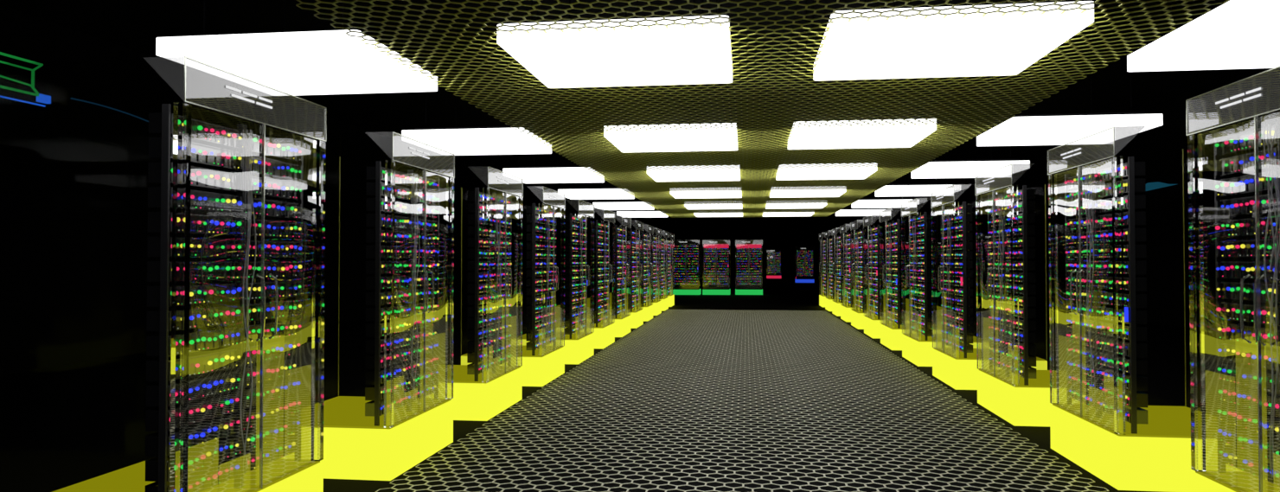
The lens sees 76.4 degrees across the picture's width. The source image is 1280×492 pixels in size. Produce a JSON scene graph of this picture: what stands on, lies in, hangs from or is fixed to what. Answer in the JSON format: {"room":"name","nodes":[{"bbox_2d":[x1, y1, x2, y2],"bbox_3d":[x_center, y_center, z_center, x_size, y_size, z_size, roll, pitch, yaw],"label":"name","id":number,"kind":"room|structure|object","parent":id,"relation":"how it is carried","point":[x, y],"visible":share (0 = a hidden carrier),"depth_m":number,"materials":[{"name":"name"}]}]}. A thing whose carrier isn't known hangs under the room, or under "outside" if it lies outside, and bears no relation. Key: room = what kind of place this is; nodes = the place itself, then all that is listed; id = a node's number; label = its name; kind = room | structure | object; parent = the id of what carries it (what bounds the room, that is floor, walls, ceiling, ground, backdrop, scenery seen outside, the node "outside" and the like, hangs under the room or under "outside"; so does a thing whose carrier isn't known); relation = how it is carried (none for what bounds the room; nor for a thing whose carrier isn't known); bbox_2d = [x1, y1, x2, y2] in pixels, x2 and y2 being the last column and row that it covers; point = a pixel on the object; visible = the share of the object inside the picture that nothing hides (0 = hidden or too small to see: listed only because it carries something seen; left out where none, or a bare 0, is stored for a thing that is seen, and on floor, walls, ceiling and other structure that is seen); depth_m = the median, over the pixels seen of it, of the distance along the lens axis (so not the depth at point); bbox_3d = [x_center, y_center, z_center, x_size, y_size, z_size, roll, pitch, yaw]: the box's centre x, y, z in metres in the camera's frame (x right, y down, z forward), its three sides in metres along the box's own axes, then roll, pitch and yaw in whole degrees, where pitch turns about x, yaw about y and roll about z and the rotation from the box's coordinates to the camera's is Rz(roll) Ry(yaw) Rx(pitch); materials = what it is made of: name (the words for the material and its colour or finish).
{"room":"server room","nodes":[
{"label":"server room","id":0,"kind":"room"},
{"bbox_2d":[0,4,639,374],"bbox_3d":[-4.951,-0.304,31.922,0.100,4.700,74.000,0,-1,7],"label":"wall","id":1,"kind":"structure","parent":0,"point":[74,184],"depth_m":11.49,"materials":[{"name":"black paint"}]},
{"bbox_2d":[0,51,51,107],"bbox_3d":[-7.699,-2.067,10.029,0.060,0.549,0.960,0,-1,7],"label":"wall sign","id":2,"kind":"object","parent":1,"relation":"attached to","point":[41,98],"visible":1,"depth_m":10.20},
{"bbox_2d":[0,0,1271,223],"bbox_3d":[4.022,-2.624,30.789,18.000,0.100,74.000,0,-1,7],"label":"ceiling","id":3,"kind":"structure","parent":0,"point":[136,25],"depth_m":14.25,"materials":[{"name":"black paint"}]},
{"bbox_2d":[70,97,148,121],"bbox_3d":[-7.487,-1.911,11.643,0.023,0.124,1.602,0,-1,7],"label":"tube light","id":4,"kind":"object","parent":3,"relation":"attached to","point":[70,98],"visible":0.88,"depth_m":11.51,"materials":[{"name":"blue"}]},
{"bbox_2d":[155,0,437,95],"bbox_3d":[-2.068,-2.048,5.118,1.220,1.946,1.180,0,-1,7],"label":"ceiling light panel","id":5,"kind":"object","parent":3,"relation":"hanging from","point":[329,61],"depth_m":4.75,"materials":[{"name":"white plastic"}]},
{"bbox_2d":[401,0,551,155],"bbox_3d":[-1.639,-1.991,8.400,1.220,1.946,1.180,0,-1,7],"label":"ceiling light panel","id":6,"kind":"object","parent":3,"relation":"hanging from","point":[481,140],"depth_m":7.97,"materials":[{"name":"white plastic"}]},
{"bbox_2d":[502,63,604,183],"bbox_3d":[-1.209,-1.933,11.681,1.220,1.946,1.180,0,-1,7],"label":"ceiling light panel","id":7,"kind":"object","parent":3,"relation":"hanging from","point":[534,174],"depth_m":11.21,"materials":[{"name":"white plastic"}]},
{"bbox_2d":[557,87,634,199],"bbox_3d":[-0.780,-1.876,14.963,1.220,1.946,1.180,0,-1,7],"label":"ceiling light panel","id":8,"kind":"object","parent":3,"relation":"hanging from","point":[571,193],"depth_m":14.48,"materials":[{"name":"white plastic"}]},
{"bbox_2d":[496,0,732,88],"bbox_3d":[-0.081,-2.053,4.858,1.238,1.946,1.180,0,-1,7],"label":"ceiling light panel","id":9,"kind":"object","parent":3,"relation":"hanging from","point":[694,54],"depth_m":4.55,"materials":[{"name":"white plastic"}]},
{"bbox_2d":[593,121,653,210],"bbox_3d":[-0.350,-1.818,18.244,1.220,1.946,1.180,0,-1,7],"label":"ceiling light panel","id":10,"kind":"object","parent":3,"relation":"hanging from","point":[612,205],"depth_m":17.72,"materials":[{"name":"white plastic"}]},
{"bbox_2d":[603,0,737,152],"bbox_3d":[0.348,-1.995,8.140,1.238,1.946,1.180,0,-1,7],"label":"ceiling light panel","id":11,"kind":"object","parent":3,"relation":"hanging from","point":[717,139],"depth_m":7.79,"materials":[{"name":"white plastic"}]},
{"bbox_2d":[646,85,740,181],"bbox_3d":[0.778,-1.938,11.421,1.238,1.946,1.180,0,-1,7],"label":"ceiling light panel","id":12,"kind":"object","parent":3,"relation":"hanging from","point":[681,175],"depth_m":11.12,"materials":[{"name":"white plastic"}]},
{"bbox_2d":[669,83,741,198],"bbox_3d":[1.207,-1.880,14.703,1.238,1.946,1.180,0,-1,7],"label":"ceiling light panel","id":13,"kind":"object","parent":3,"relation":"hanging from","point":[727,194],"depth_m":14.32,"materials":[{"name":"white plastic"}]},
{"bbox_2d":[295,0,1228,217],"bbox_3d":[1.443,-1.018,10.612,4.324,0.005,24.487,0,-1,7],"label":"ceiling mesh","id":14,"kind":"structure","parent":3,"relation":"hanging from","point":[899,155],"depth_m":6.07,"materials":[{"name":"yellow metal"}]},
{"bbox_2d":[769,90,845,198],"bbox_3d":[2.958,-1.884,14.474,1.253,1.946,1.180,0,-1,7],"label":"ceiling light panel","id":15,"kind":"object","parent":3,"relation":"hanging from","point":[803,193],"depth_m":14.13,"materials":[{"name":"white plastic"}]},
{"bbox_2d":[776,27,876,179],"bbox_3d":[2.528,-1.942,11.192,1.253,1.946,1.180,0,-1,7],"label":"ceiling light panel","id":16,"kind":"object","parent":3,"relation":"hanging from","point":[836,173],"depth_m":10.79,"materials":[{"name":"white plastic"}]},
{"bbox_2d":[787,0,936,149],"bbox_3d":[2.099,-1.999,7.911,1.253,1.946,1.180,0,-1,7],"label":"ceiling light panel","id":17,"kind":"object","parent":3,"relation":"hanging from","point":[882,136],"depth_m":7.58,"materials":[{"name":"white plastic"}]},
{"bbox_2d":[875,77,953,196],"bbox_3d":[4.827,-1.889,14.229,1.230,1.946,1.180,0,-1,7],"label":"ceiling light panel","id":18,"kind":"object","parent":3,"relation":"hanging from","point":[911,189],"depth_m":13.74,"materials":[{"name":"white plastic"}]},
{"bbox_2d":[813,0,1094,80],"bbox_3d":[1.669,-2.057,4.629,1.253,1.946,1.180,0,-1,7],"label":"ceiling light panel","id":19,"kind":"object","parent":3,"relation":"hanging from","point":[993,44],"depth_m":4.32,"materials":[{"name":"white plastic"}]},
{"bbox_2d":[911,76,1030,179],"bbox_3d":[4.398,-1.946,10.947,1.230,1.946,1.180,0,-1,7],"label":"ceiling light panel","id":20,"kind":"object","parent":3,"relation":"hanging from","point":[937,169],"depth_m":10.48,"materials":[{"name":"white plastic"}]},
{"bbox_2d":[976,0,1162,146],"bbox_3d":[3.968,-2.004,7.666,1.230,1.946,1.180,0,-1,7],"label":"ceiling light panel","id":21,"kind":"object","parent":3,"relation":"hanging from","point":[1029,129],"depth_m":7.19,"materials":[{"name":"white plastic"}]},
{"bbox_2d":[1126,0,1279,71],"bbox_3d":[3.539,-2.061,4.384,1.230,1.946,1.180,0,-1,7],"label":"ceiling light panel","id":22,"kind":"object","parent":3,"relation":"hanging from","point":[1236,34],"depth_m":4.41,"materials":[{"name":"white plastic"}]},
{"bbox_2d":[0,276,1279,491],"bbox_3d":[4.022,1.975,30.708,18.001,0.100,73.999,0,-1,7],"label":"floor","id":23,"kind":"structure","parent":0,"point":[61,426],"depth_m":7.28,"materials":[{"name":"black"}]},
{"bbox_2d":[52,56,326,491],"bbox_3d":[-2.186,0.353,3.824,0.971,2.200,1.100,0,-1,7],"label":"tall cabinet","id":24,"kind":"object","parent":23,"relation":"on","point":[208,438],"visible":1,"depth_m":3.70,"materials":[{"name":"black glass"}]},
{"bbox_2d":[254,131,454,480],"bbox_3d":[-1.937,0.387,5.728,0.971,2.200,1.100,0,-1,7],"label":"tall cabinet","id":25,"kind":"object","parent":23,"relation":"on","point":[402,419],"visible":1,"depth_m":5.47,"materials":[{"name":"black glass"}]},
{"bbox_2d":[430,166,523,421],"bbox_3d":[-1.688,0.420,7.631,0.971,2.200,1.100,0,-1,7],"label":"tall cabinet","id":26,"kind":"object","parent":23,"relation":"on","point":[483,388],"visible":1,"depth_m":7.37,"materials":[{"name":"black glass"}]},
{"bbox_2d":[460,186,565,386],"bbox_3d":[-1.439,0.453,9.535,0.971,2.200,1.100,0,-1,7],"label":"tall cabinet","id":27,"kind":"object","parent":23,"relation":"on","point":[542,363],"visible":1,"depth_m":9.10,"materials":[{"name":"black glass"}]},
{"bbox_2d":[511,199,594,364],"bbox_3d":[-1.190,0.487,11.438,0.971,2.200,1.100,0,-1,7],"label":"tall cabinet","id":28,"kind":"object","parent":23,"relation":"on","point":[579,346],"visible":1,"depth_m":10.96,"materials":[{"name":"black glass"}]},
{"bbox_2d":[550,208,614,348],"bbox_3d":[-0.941,0.520,13.342,0.971,2.200,1.100,0,-1,7],"label":"tall cabinet","id":29,"kind":"object","parent":23,"relation":"on","point":[604,332],"visible":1,"depth_m":13.10,"materials":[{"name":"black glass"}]},
{"bbox_2d":[583,215,631,337],"bbox_3d":[-0.692,0.554,15.245,0.971,2.200,1.100,0,-1,7],"label":"tall cabinet","id":30,"kind":"object","parent":23,"relation":"on","point":[622,316],"visible":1,"depth_m":14.88,"materials":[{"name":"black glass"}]},
{"bbox_2d":[609,220,643,328],"bbox_3d":[-0.442,0.587,17.149,0.971,2.200,1.100,0,-1,7],"label":"tall cabinet","id":31,"kind":"object","parent":23,"relation":"on","point":[636,314],"visible":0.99,"depth_m":16.79,"materials":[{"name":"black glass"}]},
{"bbox_2d":[609,224,653,321],"bbox_3d":[-0.193,0.621,19.052,0.971,2.200,1.100,0,-1,7],"label":"tall cabinet","id":32,"kind":"object","parent":23,"relation":"on","point":[648,307],"visible":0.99,"depth_m":18.79,"materials":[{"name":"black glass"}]},
{"bbox_2d":[625,227,661,315],"bbox_3d":[0.056,0.654,20.956,0.971,2.200,1.100,0,-1,7],"label":"tall cabinet","id":33,"kind":"object","parent":23,"relation":"on","point":[656,300],"visible":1,"depth_m":20.51,"materials":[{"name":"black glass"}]},
{"bbox_2d":[638,230,668,311],"bbox_3d":[0.305,0.687,22.859,0.971,2.200,1.100,0,-1,7],"label":"tall cabinet","id":34,"kind":"object","parent":23,"relation":"on","point":[664,300],"visible":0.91,"depth_m":22.50,"materials":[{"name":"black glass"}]},
{"bbox_2d":[644,232,674,307],"bbox_3d":[0.554,0.721,24.763,0.971,2.200,1.100,0,-1,7],"label":"tall cabinet","id":35,"kind":"object","parent":23,"relation":"on","point":[671,297],"visible":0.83,"depth_m":24.58,"materials":[{"name":"clear glass"}]},
{"bbox_2d":[673,239,701,294],"bbox_3d":[1.898,0.866,33.019,1.100,2.200,0.971,0,-1,7],"label":"tall cabinet","id":36,"kind":"object","parent":23,"relation":"on","point":[692,256],"visible":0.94,"depth_m":32.66,"materials":[{"name":"black"}]},
{"bbox_2d":[702,239,730,294],"bbox_3d":[3.110,0.866,33.019,1.100,2.200,0.971,0,-1,7],"label":"tall cabinet","id":37,"kind":"object","parent":23,"relation":"on","point":[722,256],"visible":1,"depth_m":32.65,"materials":[{"name":"black"}]},
{"bbox_2d":[735,239,762,294],"bbox_3d":[4.426,0.866,33.020,1.100,2.200,0.971,0,-1,7],"label":"tall cabinet","id":38,"kind":"object","parent":23,"relation":"on","point":[756,246],"visible":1,"depth_m":32.65,"materials":[{"name":"black"}]},
{"bbox_2d":[766,249,780,278],"bbox_3d":[10.291,1.383,62.501,1.100,2.200,0.971,0,-1,7],"label":"tall cabinet","id":39,"kind":"object","parent":23,"relation":"on","point":[770,255],"visible":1,"depth_m":62.14,"materials":[{"name":"black"}]},
{"bbox_2d":[794,247,814,282],"bbox_3d":[10.241,1.174,50.566,1.100,2.200,0.971,0,-1,7],"label":"tall cabinet","id":40,"kind":"object","parent":23,"relation":"on","point":[809,277],"visible":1,"depth_m":50.21,"materials":[{"name":"black"}]},
{"bbox_2d":[819,232,836,307],"bbox_3d":[5.887,0.715,24.444,0.971,2.200,1.100,0,-1,7],"label":"tall cabinet","id":41,"kind":"object","parent":23,"relation":"on","point":[822,294],"visible":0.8,"depth_m":24.23,"materials":[{"name":"clear glass"}]},
{"bbox_2d":[825,230,856,311],"bbox_3d":[5.638,0.682,22.541,0.971,2.200,1.100,0,-1,7],"label":"tall cabinet","id":42,"kind":"object","parent":23,"relation":"on","point":[828,297],"visible":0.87,"depth_m":22.26,"materials":[{"name":"clear glass"}]},
{"bbox_2d":[832,227,869,316],"bbox_3d":[5.389,0.648,20.637,0.971,2.200,1.100,0,-1,7],"label":"tall cabinet","id":43,"kind":"object","parent":23,"relation":"on","point":[836,304],"visible":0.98,"depth_m":20.24,"materials":[{"name":"clear glass"}]},
{"bbox_2d":[839,224,889,322],"bbox_3d":[5.140,0.615,18.734,0.971,2.200,1.100,0,-1,7],"label":"tall cabinet","id":44,"kind":"object","parent":23,"relation":"on","point":[846,305],"visible":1,"depth_m":18.41,"materials":[{"name":"clear glass"}]},
{"bbox_2d":[850,219,895,329],"bbox_3d":[4.891,0.582,16.830,0.971,2.200,1.100,0,-1,7],"label":"tall cabinet","id":45,"kind":"object","parent":23,"relation":"on","point":[857,315],"visible":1,"depth_m":16.55,"materials":[{"name":"clear glass"}]},
{"bbox_2d":[863,214,914,338],"bbox_3d":[4.641,0.548,14.927,0.971,2.200,1.100,0,-1,7],"label":"tall cabinet","id":46,"kind":"object","parent":23,"relation":"on","point":[872,323],"visible":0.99,"depth_m":14.67,"materials":[{"name":"clear glass"}]},
{"bbox_2d":[879,207,947,350],"bbox_3d":[4.392,0.515,13.023,0.971,2.200,1.100,0,-1,7],"label":"tall cabinet","id":47,"kind":"object","parent":23,"relation":"on","point":[891,329],"visible":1,"depth_m":12.77,"materials":[{"name":"clear glass"}]},
{"bbox_2d":[901,198,992,366],"bbox_3d":[4.143,0.481,11.120,0.971,2.200,1.100,0,-1,7],"label":"tall cabinet","id":48,"kind":"object","parent":23,"relation":"on","point":[917,347],"visible":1,"depth_m":10.76,"materials":[{"name":"clear glass"}]},
{"bbox_2d":[930,184,1047,390],"bbox_3d":[3.894,0.448,9.216,0.971,2.200,1.100,0,-1,7],"label":"tall cabinet","id":49,"kind":"object","parent":23,"relation":"on","point":[956,365],"visible":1,"depth_m":8.90,"materials":[{"name":"clear glass"}]},
{"bbox_2d":[974,163,1078,426],"bbox_3d":[3.645,0.414,7.313,0.971,2.200,1.100,0,-1,7],"label":"tall cabinet","id":50,"kind":"object","parent":23,"relation":"on","point":[1017,393],"visible":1,"depth_m":7.07,"materials":[{"name":"clear glass"}]},
{"bbox_2d":[1047,125,1231,491],"bbox_3d":[3.396,0.381,5.409,0.971,2.200,1.100,0,-1,7],"label":"tall cabinet","id":51,"kind":"object","parent":23,"relation":"on","point":[1110,430],"visible":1,"depth_m":5.25,"materials":[{"name":"clear glass"}]},
{"bbox_2d":[1185,65,1279,491],"bbox_3d":[3.147,0.348,3.506,0.971,2.200,1.100,0,-1,7],"label":"tall cabinet","id":52,"kind":"object","parent":23,"relation":"on","point":[1251,463],"visible":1,"depth_m":3.83,"materials":[{"name":"clear glass"}]},
{"bbox_2d":[616,153,667,217],"bbox_3d":[0.079,-1.760,21.526,1.220,1.946,1.180,0,-1,7],"label":"ceiling light panel","id":53,"kind":"object","parent":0,"point":[630,214],"depth_m":20.98,"materials":[{"name":"white plastic"}]},
{"bbox_2d":[684,117,742,209],"bbox_3d":[1.637,-1.823,17.984,1.238,1.946,1.180,0,-1,7],"label":"ceiling light panel","id":54,"kind":"object","parent":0,"point":[704,206],"depth_m":17.52,"materials":[{"name":"white plastic"}]},
{"bbox_2d":[693,162,742,217],"bbox_3d":[2.066,-1.765,21.266,1.238,1.946,1.180,0,-1,7],"label":"ceiling light panel","id":55,"kind":"object","parent":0,"point":[698,214],"depth_m":20.86,"materials":[{"name":"white plastic"}]},
{"bbox_2d":[640,222,857,277],"bbox_3d":[8.829,0.320,67.480,18.000,4.700,0.100,0,-1,7],"label":"wall","id":56,"kind":"structure","parent":0,"point":[785,237],"depth_m":67.22,"materials":[{"name":"black paint"}]},
{"bbox_2d":[762,209,813,216],"bbox_3d":[3.817,-1.769,21.037,1.253,1.946,1.180,0,-1,7],"label":"ceiling light panel","id":57,"kind":"object","parent":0,"point":[806,214],"depth_m":20.51,"materials":[{"name":"white plastic"}]},
{"bbox_2d":[765,115,826,208],"bbox_3d":[3.387,-1.827,17.755,1.253,1.946,1.180,0,-1,7],"label":"ceiling light panel","id":58,"kind":"object","parent":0,"point":[769,205],"depth_m":17.37,"materials":[{"name":"white plastic"}]},
{"bbox_2d":[835,148,886,216],"bbox_3d":[5.686,-1.773,20.792,1.230,1.946,1.180,0,-1,7],"label":"ceiling light panel","id":59,"kind":"object","parent":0,"point":[845,212],"depth_m":20.26,"materials":[{"name":"white plastic"}]},
{"bbox_2d":[851,115,913,208],"bbox_3d":[5.257,-1.831,17.511,1.230,1.946,1.180,0,-1,7],"label":"ceiling light panel","id":60,"kind":"object","parent":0,"point":[883,202],"depth_m":16.98,"materials":[{"name":"white plastic"}]},
{"bbox_2d":[857,109,1279,332],"bbox_3d":[12.996,-0.345,29.574,0.100,4.700,74.000,0,-1,7],"label":"wall","id":61,"kind":"structure","parent":0,"point":[1161,147],"depth_m":17.87,"materials":[{"name":"black paint"}]},
{"bbox_2d":[1145,181,1176,191],"bbox_3d":[11.336,-1.328,17.872,0.050,0.180,1.800,0,-1,7],"label":"uplight","id":62,"kind":"object","parent":61,"relation":"attached to","point":[1149,186],"visible":0.75,"depth_m":17.81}
]}

